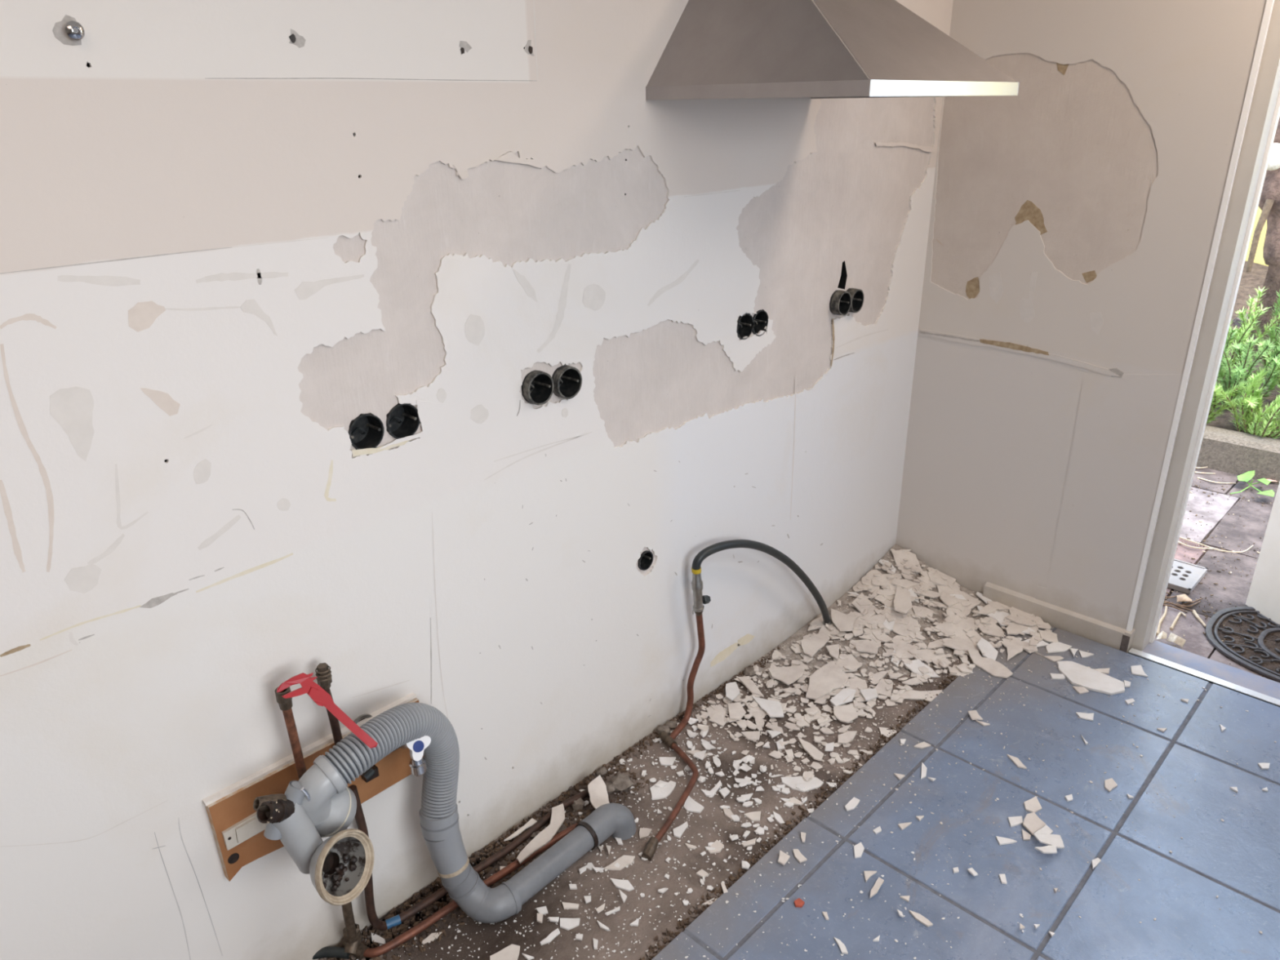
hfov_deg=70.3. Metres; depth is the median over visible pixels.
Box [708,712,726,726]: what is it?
shard
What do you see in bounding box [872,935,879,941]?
shard
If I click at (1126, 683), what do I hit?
shard
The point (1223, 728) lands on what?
shard
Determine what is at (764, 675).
shard
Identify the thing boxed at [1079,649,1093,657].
shard
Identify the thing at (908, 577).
shard
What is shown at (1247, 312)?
stone
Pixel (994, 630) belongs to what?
shard
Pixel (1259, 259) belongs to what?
wall
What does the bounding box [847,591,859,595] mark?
shard
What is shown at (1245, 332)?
bush
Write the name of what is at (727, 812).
shard
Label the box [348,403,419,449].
box
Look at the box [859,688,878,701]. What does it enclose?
shard
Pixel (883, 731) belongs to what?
shard
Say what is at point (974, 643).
shard
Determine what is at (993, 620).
shard
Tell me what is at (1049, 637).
shard
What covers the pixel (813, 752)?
shard
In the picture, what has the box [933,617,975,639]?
shard
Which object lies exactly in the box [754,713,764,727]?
shard
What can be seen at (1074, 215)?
wall
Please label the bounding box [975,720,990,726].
shard
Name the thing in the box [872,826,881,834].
shard
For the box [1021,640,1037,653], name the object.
shard
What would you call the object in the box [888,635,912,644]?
shard
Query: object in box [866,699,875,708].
shard
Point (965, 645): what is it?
shard
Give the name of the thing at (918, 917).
shard
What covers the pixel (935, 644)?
shard
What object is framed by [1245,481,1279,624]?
door
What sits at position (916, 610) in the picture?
shard
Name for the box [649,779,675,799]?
shard
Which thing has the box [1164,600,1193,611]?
twig
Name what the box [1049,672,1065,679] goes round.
shard
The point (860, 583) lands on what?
shard
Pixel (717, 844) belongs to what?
shard
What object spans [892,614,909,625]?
shard
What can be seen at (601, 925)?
shard
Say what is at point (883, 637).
shard
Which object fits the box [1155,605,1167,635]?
twig
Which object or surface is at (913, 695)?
shard
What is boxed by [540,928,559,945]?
shard
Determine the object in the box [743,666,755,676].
lump
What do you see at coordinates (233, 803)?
wooden board
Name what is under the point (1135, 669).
shard
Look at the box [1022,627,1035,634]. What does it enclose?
shard
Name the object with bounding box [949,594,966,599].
shard
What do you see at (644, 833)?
shard
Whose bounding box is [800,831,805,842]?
shard
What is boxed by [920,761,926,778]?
shard
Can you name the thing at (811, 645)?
shard
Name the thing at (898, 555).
shard
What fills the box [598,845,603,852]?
shard
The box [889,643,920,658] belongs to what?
shard
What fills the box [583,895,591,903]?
shard
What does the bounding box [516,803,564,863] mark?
shard
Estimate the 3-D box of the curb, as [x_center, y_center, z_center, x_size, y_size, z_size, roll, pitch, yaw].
[2.518,-0.214,4.529,5.500,0.195,0.140,20,30,40]
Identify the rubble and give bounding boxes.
[737,544,1007,685]
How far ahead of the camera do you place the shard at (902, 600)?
3.04 m
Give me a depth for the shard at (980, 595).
3.11 m
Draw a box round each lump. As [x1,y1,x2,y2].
[529,831,537,839]
[556,824,566,832]
[570,797,585,811]
[595,766,607,776]
[604,782,615,794]
[609,773,634,791]
[654,725,670,734]
[665,720,677,728]
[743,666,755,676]
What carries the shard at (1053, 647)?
on the floor
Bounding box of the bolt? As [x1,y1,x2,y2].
[52,14,84,45]
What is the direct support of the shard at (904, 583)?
on the shard
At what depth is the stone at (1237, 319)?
5.57 m
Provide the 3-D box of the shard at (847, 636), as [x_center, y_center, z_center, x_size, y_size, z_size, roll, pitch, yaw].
[0.670,0.500,2.913,0.022,0.008,0.040,20,30,40]
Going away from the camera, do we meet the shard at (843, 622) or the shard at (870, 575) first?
the shard at (843, 622)
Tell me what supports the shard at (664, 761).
on the floor
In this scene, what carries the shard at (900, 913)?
on the floor
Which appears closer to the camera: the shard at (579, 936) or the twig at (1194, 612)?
the shard at (579, 936)
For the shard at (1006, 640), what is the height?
0.006 m
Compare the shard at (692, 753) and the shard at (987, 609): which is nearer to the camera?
the shard at (692, 753)
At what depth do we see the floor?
2.11 m
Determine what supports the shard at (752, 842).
on the floor
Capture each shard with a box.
[371,932,386,944]
[422,932,441,944]
[489,943,519,959]
[503,817,537,840]
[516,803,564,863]
[521,952,533,959]
[536,906,547,914]
[537,913,542,923]
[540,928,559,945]
[547,916,559,922]
[560,918,580,930]
[561,902,578,909]
[568,884,577,889]
[576,933,582,940]
[578,865,586,874]
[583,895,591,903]
[587,774,609,808]
[591,866,604,872]
[592,937,598,949]
[595,903,604,913]
[596,920,608,931]
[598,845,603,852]
[604,854,635,870]
[604,906,620,915]
[605,844,611,853]
[609,878,634,891]
[614,837,622,844]
[618,888,626,903]
[630,918,639,926]
[639,827,652,839]
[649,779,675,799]
[658,756,675,765]
[672,821,688,838]
[683,795,703,813]
[684,843,696,849]
[685,750,707,758]
[696,869,709,878]
[701,780,721,797]
[702,897,717,906]
[706,704,725,719]
[707,840,724,853]
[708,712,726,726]
[719,786,729,797]
[720,882,728,893]
[723,808,733,820]
[725,681,739,701]
[728,702,746,719]
[736,675,764,697]
[740,697,750,702]
[741,730,759,740]
[741,793,752,800]
[741,838,755,847]
[743,811,760,821]
[748,700,758,707]
[749,705,766,718]
[751,696,783,717]
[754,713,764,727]
[762,673,768,678]
[763,741,769,748]
[767,729,781,737]
[768,663,777,679]
[768,665,805,684]
[773,811,784,824]
[776,737,785,750]
[777,849,790,865]
[781,776,823,792]
[783,796,802,805]
[785,749,794,758]
[790,643,802,653]
[792,848,807,862]
[798,737,823,760]
[800,631,830,657]
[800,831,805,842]
[804,714,810,724]
[805,661,848,699]
[806,808,813,813]
[808,614,831,630]
[808,705,821,720]
[813,736,822,742]
[817,623,834,635]
[822,911,828,919]
[825,742,834,751]
[826,644,839,659]
[826,782,836,788]
[830,688,856,706]
[831,608,856,631]
[831,751,844,763]
[833,653,862,672]
[833,703,857,723]
[833,937,848,954]
[835,631,845,636]
[837,730,857,744]
[844,632,853,639]
[844,796,859,811]
[845,675,867,693]
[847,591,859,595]
[847,611,862,617]
[848,639,878,657]
[848,750,858,755]
[849,702,864,710]
[851,592,872,613]
[851,625,863,636]
[853,581,866,591]
[853,842,864,858]
[854,618,868,626]
[854,640,877,653]
[855,598,870,605]
[857,613,883,630]
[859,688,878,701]
[860,627,887,639]
[861,571,879,592]
[863,871,876,881]
[865,604,877,617]
[866,568,881,577]
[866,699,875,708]
[867,632,881,642]
[868,671,888,680]
[870,589,879,599]
[870,638,881,648]
[870,877,884,897]
[871,573,902,586]
[871,607,897,622]
[871,631,893,643]
[871,659,883,667]
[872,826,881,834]
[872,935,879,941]
[874,587,889,602]
[875,678,893,697]
[876,589,895,595]
[878,559,888,565]
[879,727,891,737]
[883,585,901,590]
[883,618,895,631]
[883,646,904,653]
[884,595,894,600]
[884,599,893,607]
[884,604,894,611]
[884,613,890,618]
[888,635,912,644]
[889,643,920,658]
[890,639,909,645]
[890,649,901,666]
[891,550,922,574]
[891,578,919,588]
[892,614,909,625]
[892,689,942,702]
[893,586,911,613]
[893,617,919,636]
[893,773,905,780]
[894,613,908,618]
[895,649,902,659]
[895,688,906,694]
[897,822,911,830]
[897,909,903,917]
[899,605,925,614]
[899,738,906,745]
[899,895,910,902]
[901,573,913,579]
[902,677,921,684]
[903,659,938,677]
[906,636,923,642]
[908,587,919,603]
[908,910,933,927]
[911,606,934,618]
[912,576,933,596]
[914,590,941,598]
[914,742,930,748]
[915,815,924,821]
[917,576,937,585]
[917,648,947,663]
[919,570,930,582]
[920,598,935,606]
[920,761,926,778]
[927,567,955,585]
[927,568,959,586]
[927,637,958,648]
[929,600,947,608]
[930,654,951,669]
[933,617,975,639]
[936,584,967,599]
[939,591,959,606]
[942,638,980,651]
[943,614,966,621]
[944,591,980,610]
[946,607,954,616]
[947,583,959,590]
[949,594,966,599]
[949,607,971,617]
[950,664,973,676]
[952,866,959,873]
[955,663,973,673]
[959,654,967,665]
[960,617,978,628]
[967,648,1013,678]
[967,867,977,875]
[968,710,982,719]
[973,629,980,638]
[973,636,981,648]
[974,619,1004,638]
[975,591,992,604]
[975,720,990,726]
[976,603,1003,614]
[976,637,998,660]
[977,605,1002,618]
[986,600,1010,609]
[988,617,997,624]
[995,612,1013,626]
[995,835,1017,844]
[998,874,1007,884]
[1000,637,1020,643]
[1005,613,1036,626]
[1005,622,1028,635]
[1006,636,1024,660]
[1006,754,1026,768]
[1007,816,1022,826]
[1008,606,1035,621]
[1019,923,1025,929]
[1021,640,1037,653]
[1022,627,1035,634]
[1022,812,1045,835]
[1022,829,1031,839]
[1023,638,1048,647]
[1023,795,1041,813]
[1029,632,1040,646]
[1033,616,1047,629]
[1033,824,1053,834]
[1033,834,1064,848]
[1033,924,1039,928]
[1034,650,1063,662]
[1035,844,1057,853]
[1038,629,1057,642]
[1045,622,1051,629]
[1045,641,1071,653]
[1048,931,1054,937]
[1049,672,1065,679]
[1056,661,1124,695]
[1064,794,1072,801]
[1070,648,1077,657]
[1072,685,1088,693]
[1075,711,1093,721]
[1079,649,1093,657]
[1080,734,1088,744]
[1091,857,1101,869]
[1093,667,1110,674]
[1104,777,1117,791]
[1124,680,1130,687]
[1124,698,1134,704]
[1130,665,1147,676]
[1156,728,1166,732]
[1180,698,1188,702]
[1219,724,1226,732]
[1229,786,1238,792]
[1257,762,1270,768]
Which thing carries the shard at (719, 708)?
on the floor
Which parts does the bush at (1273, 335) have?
stem, stem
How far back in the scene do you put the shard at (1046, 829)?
2.11 m
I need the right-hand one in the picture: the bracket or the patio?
the patio
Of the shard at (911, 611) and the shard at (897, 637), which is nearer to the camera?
the shard at (897, 637)
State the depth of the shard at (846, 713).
2.55 m
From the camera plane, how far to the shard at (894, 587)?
3.13 m
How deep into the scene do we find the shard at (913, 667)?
2.75 m
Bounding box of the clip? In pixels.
[360,746,400,782]
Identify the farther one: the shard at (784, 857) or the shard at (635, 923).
the shard at (784, 857)
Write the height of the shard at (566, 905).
0.004 m
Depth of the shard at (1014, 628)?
2.93 m
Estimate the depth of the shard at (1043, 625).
2.95 m
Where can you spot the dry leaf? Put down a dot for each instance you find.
(1182, 597)
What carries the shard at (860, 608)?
on the rubble
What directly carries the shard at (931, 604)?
on the rubble
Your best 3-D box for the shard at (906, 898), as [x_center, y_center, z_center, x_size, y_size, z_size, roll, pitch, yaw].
[0.574,0.900,1.959,0.021,0.004,0.016,20,30,40]
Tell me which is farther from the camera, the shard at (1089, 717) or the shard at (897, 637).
the shard at (897, 637)
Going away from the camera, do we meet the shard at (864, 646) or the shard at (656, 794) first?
the shard at (656, 794)
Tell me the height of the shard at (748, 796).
0.004 m
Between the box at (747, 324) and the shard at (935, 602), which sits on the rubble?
the shard at (935, 602)
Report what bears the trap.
attached to the hose at (400, 725)
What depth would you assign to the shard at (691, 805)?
2.23 m
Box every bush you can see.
[1205,381,1248,425]
[1212,325,1279,409]
[1215,365,1279,439]
[1216,287,1279,381]
[1245,289,1279,379]
[1257,336,1279,396]
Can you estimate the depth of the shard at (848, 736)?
2.45 m
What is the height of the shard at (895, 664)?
0.011 m
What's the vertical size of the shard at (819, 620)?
0.008 m
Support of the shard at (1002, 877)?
on the floor
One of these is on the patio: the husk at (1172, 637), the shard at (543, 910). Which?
the husk at (1172, 637)
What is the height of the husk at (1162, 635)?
0.018 m
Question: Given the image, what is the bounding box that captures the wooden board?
[201,692,423,881]
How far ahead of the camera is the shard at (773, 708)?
2.58 m
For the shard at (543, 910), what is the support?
on the floor
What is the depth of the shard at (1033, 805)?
2.21 m
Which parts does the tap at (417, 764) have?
knob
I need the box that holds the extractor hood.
[645,0,1019,100]
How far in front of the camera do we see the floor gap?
2.12 m
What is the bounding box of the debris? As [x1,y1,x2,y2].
[355,548,1275,959]
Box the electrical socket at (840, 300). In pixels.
[829,289,850,314]
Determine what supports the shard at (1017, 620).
on the debris
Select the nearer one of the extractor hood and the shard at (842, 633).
the extractor hood
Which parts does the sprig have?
stem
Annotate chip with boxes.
[794,897,804,907]
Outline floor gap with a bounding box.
[318,640,970,959]
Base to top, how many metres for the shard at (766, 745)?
0.004 m
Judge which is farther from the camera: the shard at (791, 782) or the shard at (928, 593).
the shard at (928, 593)
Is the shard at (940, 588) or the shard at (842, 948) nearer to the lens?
the shard at (842, 948)
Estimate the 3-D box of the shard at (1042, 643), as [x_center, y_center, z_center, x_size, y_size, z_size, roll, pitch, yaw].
[1.249,0.514,2.866,0.065,0.007,0.046,-8,24,-17]
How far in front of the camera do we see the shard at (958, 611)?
3.03 m
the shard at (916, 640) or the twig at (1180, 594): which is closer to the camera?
the shard at (916, 640)
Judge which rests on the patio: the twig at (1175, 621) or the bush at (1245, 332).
the twig at (1175, 621)
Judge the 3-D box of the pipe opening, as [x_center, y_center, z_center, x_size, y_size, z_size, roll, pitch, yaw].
[-0.513,0.651,1.551,0.079,0.116,0.115,20,30,40]
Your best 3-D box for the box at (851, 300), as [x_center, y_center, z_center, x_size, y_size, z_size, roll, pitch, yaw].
[0.588,-0.522,2.649,0.065,0.074,0.139,20,30,40]
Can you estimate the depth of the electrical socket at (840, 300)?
2.61 m
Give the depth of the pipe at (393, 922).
1.95 m
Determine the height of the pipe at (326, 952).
0.022 m
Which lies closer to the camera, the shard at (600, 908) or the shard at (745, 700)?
the shard at (600, 908)
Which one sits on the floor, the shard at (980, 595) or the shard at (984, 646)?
the shard at (984, 646)
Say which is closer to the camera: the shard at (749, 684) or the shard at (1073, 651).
the shard at (749, 684)
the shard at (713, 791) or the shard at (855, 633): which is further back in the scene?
the shard at (855, 633)
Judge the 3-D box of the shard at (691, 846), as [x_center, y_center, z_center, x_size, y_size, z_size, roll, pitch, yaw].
[0.116,0.853,2.114,0.027,0.004,0.009,8,24,19]
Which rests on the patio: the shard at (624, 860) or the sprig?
the sprig
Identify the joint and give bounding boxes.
[418,804,459,840]
[440,862,470,889]
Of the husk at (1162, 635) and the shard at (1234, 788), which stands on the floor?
the shard at (1234, 788)
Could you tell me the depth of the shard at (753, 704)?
2.59 m
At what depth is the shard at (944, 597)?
3.08 m
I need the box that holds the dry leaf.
[1177,594,1191,601]
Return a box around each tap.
[400,735,431,776]
[691,572,711,611]
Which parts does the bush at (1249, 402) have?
stem, stem, stem, stem, stem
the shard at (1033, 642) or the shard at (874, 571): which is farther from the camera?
the shard at (874, 571)
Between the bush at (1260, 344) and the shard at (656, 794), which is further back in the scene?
the bush at (1260, 344)
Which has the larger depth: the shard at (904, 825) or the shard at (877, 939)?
the shard at (904, 825)
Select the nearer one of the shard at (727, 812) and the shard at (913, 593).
the shard at (727, 812)
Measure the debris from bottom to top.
0.102 m
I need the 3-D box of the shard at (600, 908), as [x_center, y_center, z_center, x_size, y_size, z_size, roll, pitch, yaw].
[-0.082,0.916,1.942,0.026,0.004,0.009,-18,28,-36]
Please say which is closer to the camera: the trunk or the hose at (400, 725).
the hose at (400, 725)
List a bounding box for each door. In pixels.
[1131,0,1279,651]
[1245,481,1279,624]
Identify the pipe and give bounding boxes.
[274,686,306,779]
[312,946,350,959]
[315,662,342,745]
[342,822,577,959]
[347,784,589,930]
[441,803,636,923]
[641,730,698,861]
[669,566,711,739]
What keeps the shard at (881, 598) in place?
on the shard
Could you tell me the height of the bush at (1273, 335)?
0.630 m
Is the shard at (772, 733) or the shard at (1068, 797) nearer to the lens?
the shard at (1068, 797)
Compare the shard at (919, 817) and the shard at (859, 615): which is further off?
the shard at (859, 615)
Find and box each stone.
[1232,313,1253,327]
[1246,298,1259,315]
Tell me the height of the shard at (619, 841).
0.004 m
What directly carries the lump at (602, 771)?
on the floor
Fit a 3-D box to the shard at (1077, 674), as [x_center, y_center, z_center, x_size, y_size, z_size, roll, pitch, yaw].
[1.325,0.587,2.686,0.200,0.008,0.111,20,30,40]
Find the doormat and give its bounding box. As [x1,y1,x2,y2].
[1205,606,1279,681]
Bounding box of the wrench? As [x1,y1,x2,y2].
[276,672,377,748]
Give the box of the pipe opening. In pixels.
[309,828,365,903]
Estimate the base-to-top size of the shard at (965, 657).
0.006 m
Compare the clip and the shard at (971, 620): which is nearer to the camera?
the clip
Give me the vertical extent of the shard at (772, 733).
0.004 m
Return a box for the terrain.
[1206,261,1279,439]
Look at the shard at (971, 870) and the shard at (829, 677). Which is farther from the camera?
the shard at (829, 677)
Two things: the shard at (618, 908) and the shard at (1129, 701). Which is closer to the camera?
the shard at (618, 908)
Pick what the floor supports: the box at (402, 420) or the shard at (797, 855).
the shard at (797, 855)
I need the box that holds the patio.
[1155,466,1279,682]
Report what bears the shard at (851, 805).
on the floor
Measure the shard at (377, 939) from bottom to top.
0.004 m
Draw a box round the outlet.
[408,756,426,776]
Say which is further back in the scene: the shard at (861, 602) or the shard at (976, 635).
the shard at (861, 602)
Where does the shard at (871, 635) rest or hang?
on the shard at (878, 643)
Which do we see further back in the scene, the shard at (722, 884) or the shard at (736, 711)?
the shard at (736, 711)
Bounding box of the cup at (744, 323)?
[736,312,753,339]
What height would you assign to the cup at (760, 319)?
0.068 m
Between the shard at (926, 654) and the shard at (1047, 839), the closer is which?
the shard at (1047, 839)
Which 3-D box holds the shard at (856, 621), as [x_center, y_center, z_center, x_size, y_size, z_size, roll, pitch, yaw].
[0.726,0.467,2.979,0.066,0.009,0.032,5,23,13]
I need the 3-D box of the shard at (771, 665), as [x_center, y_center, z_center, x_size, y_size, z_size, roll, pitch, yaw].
[0.402,0.580,2.744,0.029,0.010,0.075,2,23,6]
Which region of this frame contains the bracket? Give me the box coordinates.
[222,812,266,850]
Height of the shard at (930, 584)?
0.022 m
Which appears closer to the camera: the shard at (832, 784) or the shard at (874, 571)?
the shard at (832, 784)
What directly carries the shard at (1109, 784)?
on the floor
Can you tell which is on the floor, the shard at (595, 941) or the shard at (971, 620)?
the shard at (595, 941)
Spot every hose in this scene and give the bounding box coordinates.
[313,702,470,889]
[692,539,832,625]
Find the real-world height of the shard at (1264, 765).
0.004 m
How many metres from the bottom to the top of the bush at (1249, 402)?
0.330 m
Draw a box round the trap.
[253,764,374,905]
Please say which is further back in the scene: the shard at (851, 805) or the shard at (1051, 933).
the shard at (851, 805)
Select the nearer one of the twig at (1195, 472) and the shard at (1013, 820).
the shard at (1013, 820)
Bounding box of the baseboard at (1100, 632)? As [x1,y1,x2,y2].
[982,582,1135,653]
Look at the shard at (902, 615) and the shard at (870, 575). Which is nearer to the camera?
the shard at (902, 615)
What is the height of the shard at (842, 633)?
0.008 m
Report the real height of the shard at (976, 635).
0.018 m
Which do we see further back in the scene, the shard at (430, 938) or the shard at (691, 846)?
the shard at (691, 846)
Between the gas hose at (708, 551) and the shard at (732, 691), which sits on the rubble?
the gas hose at (708, 551)
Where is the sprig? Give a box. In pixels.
[1230,471,1274,497]
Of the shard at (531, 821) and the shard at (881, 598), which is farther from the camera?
the shard at (881, 598)
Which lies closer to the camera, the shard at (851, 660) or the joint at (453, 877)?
the joint at (453, 877)
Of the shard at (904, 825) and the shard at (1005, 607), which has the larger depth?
the shard at (1005, 607)
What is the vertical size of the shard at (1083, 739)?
0.004 m
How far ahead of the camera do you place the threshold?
2.73 m
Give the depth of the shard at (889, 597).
3.09 m
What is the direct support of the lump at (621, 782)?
on the floor
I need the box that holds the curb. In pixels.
[1195,425,1279,484]
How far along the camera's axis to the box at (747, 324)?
2.37 m
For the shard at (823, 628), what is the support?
on the rubble
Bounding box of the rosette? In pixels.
[354,713,372,724]
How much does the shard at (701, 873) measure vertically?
0.004 m
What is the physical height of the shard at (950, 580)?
0.024 m
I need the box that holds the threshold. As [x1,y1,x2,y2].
[1128,640,1279,706]
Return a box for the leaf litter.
[1163,468,1275,676]
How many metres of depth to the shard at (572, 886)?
2.01 m
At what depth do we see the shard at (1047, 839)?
2.08 m
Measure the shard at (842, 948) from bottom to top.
0.004 m
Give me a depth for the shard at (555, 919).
1.92 m
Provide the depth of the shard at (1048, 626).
2.95 m
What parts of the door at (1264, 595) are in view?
rail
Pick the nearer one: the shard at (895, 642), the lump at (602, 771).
the lump at (602, 771)
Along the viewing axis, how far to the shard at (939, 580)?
3.18 m
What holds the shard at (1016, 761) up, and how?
on the floor
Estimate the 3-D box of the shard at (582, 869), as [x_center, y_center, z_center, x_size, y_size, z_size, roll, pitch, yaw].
[-0.129,0.881,2.055,0.026,0.004,0.011,-19,29,-38]
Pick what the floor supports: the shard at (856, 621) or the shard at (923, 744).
the shard at (923, 744)
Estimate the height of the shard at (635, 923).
0.004 m
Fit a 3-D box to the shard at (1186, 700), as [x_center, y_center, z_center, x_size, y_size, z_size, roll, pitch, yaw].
[1.554,0.627,2.589,0.018,0.004,0.017,20,30,40]
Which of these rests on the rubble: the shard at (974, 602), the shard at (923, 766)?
the shard at (974, 602)
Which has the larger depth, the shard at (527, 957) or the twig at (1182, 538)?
the twig at (1182, 538)
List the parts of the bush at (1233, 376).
stem, stem, stem, stem, stem, stem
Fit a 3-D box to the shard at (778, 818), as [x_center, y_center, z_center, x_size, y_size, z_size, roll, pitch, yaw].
[0.333,0.817,2.195,0.016,0.004,0.045,-7,23,-15]
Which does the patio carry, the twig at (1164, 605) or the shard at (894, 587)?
the twig at (1164, 605)
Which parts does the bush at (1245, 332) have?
stem, stem, stem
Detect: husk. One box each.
[1156,631,1167,639]
[1166,632,1186,647]
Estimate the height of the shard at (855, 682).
0.010 m
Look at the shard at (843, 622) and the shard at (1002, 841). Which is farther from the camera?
the shard at (843, 622)
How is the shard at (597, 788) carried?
on the floor
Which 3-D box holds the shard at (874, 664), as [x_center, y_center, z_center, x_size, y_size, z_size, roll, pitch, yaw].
[0.725,0.563,2.778,0.021,0.008,0.038,20,30,40]
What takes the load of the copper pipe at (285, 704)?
attached to the wooden board
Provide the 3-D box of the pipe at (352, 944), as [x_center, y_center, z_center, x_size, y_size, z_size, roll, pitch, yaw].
[-0.374,0.811,1.963,0.569,0.216,0.077,-17,28,-34]
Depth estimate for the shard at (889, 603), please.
3.06 m
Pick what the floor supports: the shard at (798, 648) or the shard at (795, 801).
the shard at (795, 801)
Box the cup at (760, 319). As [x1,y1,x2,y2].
[751,310,768,335]
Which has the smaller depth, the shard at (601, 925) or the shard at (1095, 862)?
the shard at (601, 925)
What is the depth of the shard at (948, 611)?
3.03 m
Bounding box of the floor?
[326,626,1279,959]
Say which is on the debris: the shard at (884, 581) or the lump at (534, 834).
the shard at (884, 581)
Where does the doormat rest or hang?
on the patio
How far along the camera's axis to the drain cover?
3.31 m
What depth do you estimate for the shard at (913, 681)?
2.68 m
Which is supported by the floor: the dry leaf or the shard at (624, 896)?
the shard at (624, 896)
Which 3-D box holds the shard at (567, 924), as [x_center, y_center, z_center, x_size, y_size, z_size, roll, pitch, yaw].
[-0.149,0.938,1.917,0.042,0.004,0.028,0,22,1]
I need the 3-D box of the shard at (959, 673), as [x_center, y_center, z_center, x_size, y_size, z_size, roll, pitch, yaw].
[0.968,0.578,2.739,0.062,0.009,0.061,20,30,40]
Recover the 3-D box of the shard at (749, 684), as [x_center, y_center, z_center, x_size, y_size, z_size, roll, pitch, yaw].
[0.327,0.606,2.671,0.032,0.004,0.121,-11,24,-23]
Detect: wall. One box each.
[0,0,953,959]
[895,0,1266,629]
[1244,206,1268,266]
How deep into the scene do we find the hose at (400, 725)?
1.76 m
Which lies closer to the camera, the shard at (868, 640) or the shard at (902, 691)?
the shard at (902, 691)
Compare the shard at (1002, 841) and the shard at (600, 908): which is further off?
the shard at (1002, 841)
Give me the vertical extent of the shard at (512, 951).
0.004 m
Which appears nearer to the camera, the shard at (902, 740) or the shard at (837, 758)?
the shard at (837, 758)
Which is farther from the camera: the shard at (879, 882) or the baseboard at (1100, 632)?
the baseboard at (1100, 632)
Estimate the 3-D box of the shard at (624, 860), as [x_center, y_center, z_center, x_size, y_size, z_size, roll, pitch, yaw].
[-0.044,0.874,2.069,0.076,0.004,0.028,-17,28,-34]
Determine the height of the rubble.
0.106 m
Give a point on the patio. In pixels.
(1215, 514)
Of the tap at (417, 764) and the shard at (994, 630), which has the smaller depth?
the tap at (417, 764)
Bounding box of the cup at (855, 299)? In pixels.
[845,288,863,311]
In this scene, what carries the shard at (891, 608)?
on the rubble
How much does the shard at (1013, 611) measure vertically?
0.011 m
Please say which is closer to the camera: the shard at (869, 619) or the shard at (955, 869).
the shard at (955, 869)
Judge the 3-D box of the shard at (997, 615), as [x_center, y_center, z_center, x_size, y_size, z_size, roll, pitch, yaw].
[1.176,0.445,3.031,0.111,0.015,0.050,20,30,40]
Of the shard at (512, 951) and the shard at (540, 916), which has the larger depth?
the shard at (540, 916)
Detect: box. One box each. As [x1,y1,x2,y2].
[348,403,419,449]
[521,364,582,404]
[637,550,653,570]
[736,310,768,339]
[829,288,863,315]
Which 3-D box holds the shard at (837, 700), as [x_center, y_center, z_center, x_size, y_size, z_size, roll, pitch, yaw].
[0.588,0.626,2.615,0.048,0.004,0.105,20,30,40]
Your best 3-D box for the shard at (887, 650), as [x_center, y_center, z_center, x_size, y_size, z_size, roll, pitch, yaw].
[0.794,0.530,2.851,0.056,0.006,0.060,-2,22,-2]
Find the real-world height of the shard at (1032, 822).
0.004 m
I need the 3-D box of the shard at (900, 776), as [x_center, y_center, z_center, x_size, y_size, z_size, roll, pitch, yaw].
[0.658,0.752,2.312,0.024,0.004,0.022,20,30,40]
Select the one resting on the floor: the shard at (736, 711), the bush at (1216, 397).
the shard at (736, 711)
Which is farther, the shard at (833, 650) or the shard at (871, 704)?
the shard at (833, 650)
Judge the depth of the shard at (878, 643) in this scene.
2.88 m
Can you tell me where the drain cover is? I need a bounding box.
[1167,558,1208,594]
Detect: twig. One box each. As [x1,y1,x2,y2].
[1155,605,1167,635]
[1163,604,1185,612]
[1164,594,1180,598]
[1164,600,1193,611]
[1169,612,1186,630]
[1175,600,1200,607]
[1177,541,1212,549]
[1179,537,1253,552]
[1182,597,1203,604]
[1191,609,1206,626]
[1195,471,1215,474]
[1197,476,1235,483]
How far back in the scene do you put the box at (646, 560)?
2.31 m
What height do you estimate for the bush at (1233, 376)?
0.506 m
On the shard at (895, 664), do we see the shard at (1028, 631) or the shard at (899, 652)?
the shard at (899, 652)
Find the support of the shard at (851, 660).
on the rubble
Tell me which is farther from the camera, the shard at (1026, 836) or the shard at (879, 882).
the shard at (1026, 836)
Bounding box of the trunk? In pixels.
[1244,116,1279,360]
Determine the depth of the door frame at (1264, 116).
2.47 m
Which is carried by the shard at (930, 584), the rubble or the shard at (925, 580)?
the shard at (925, 580)
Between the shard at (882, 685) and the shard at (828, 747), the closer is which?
the shard at (828, 747)

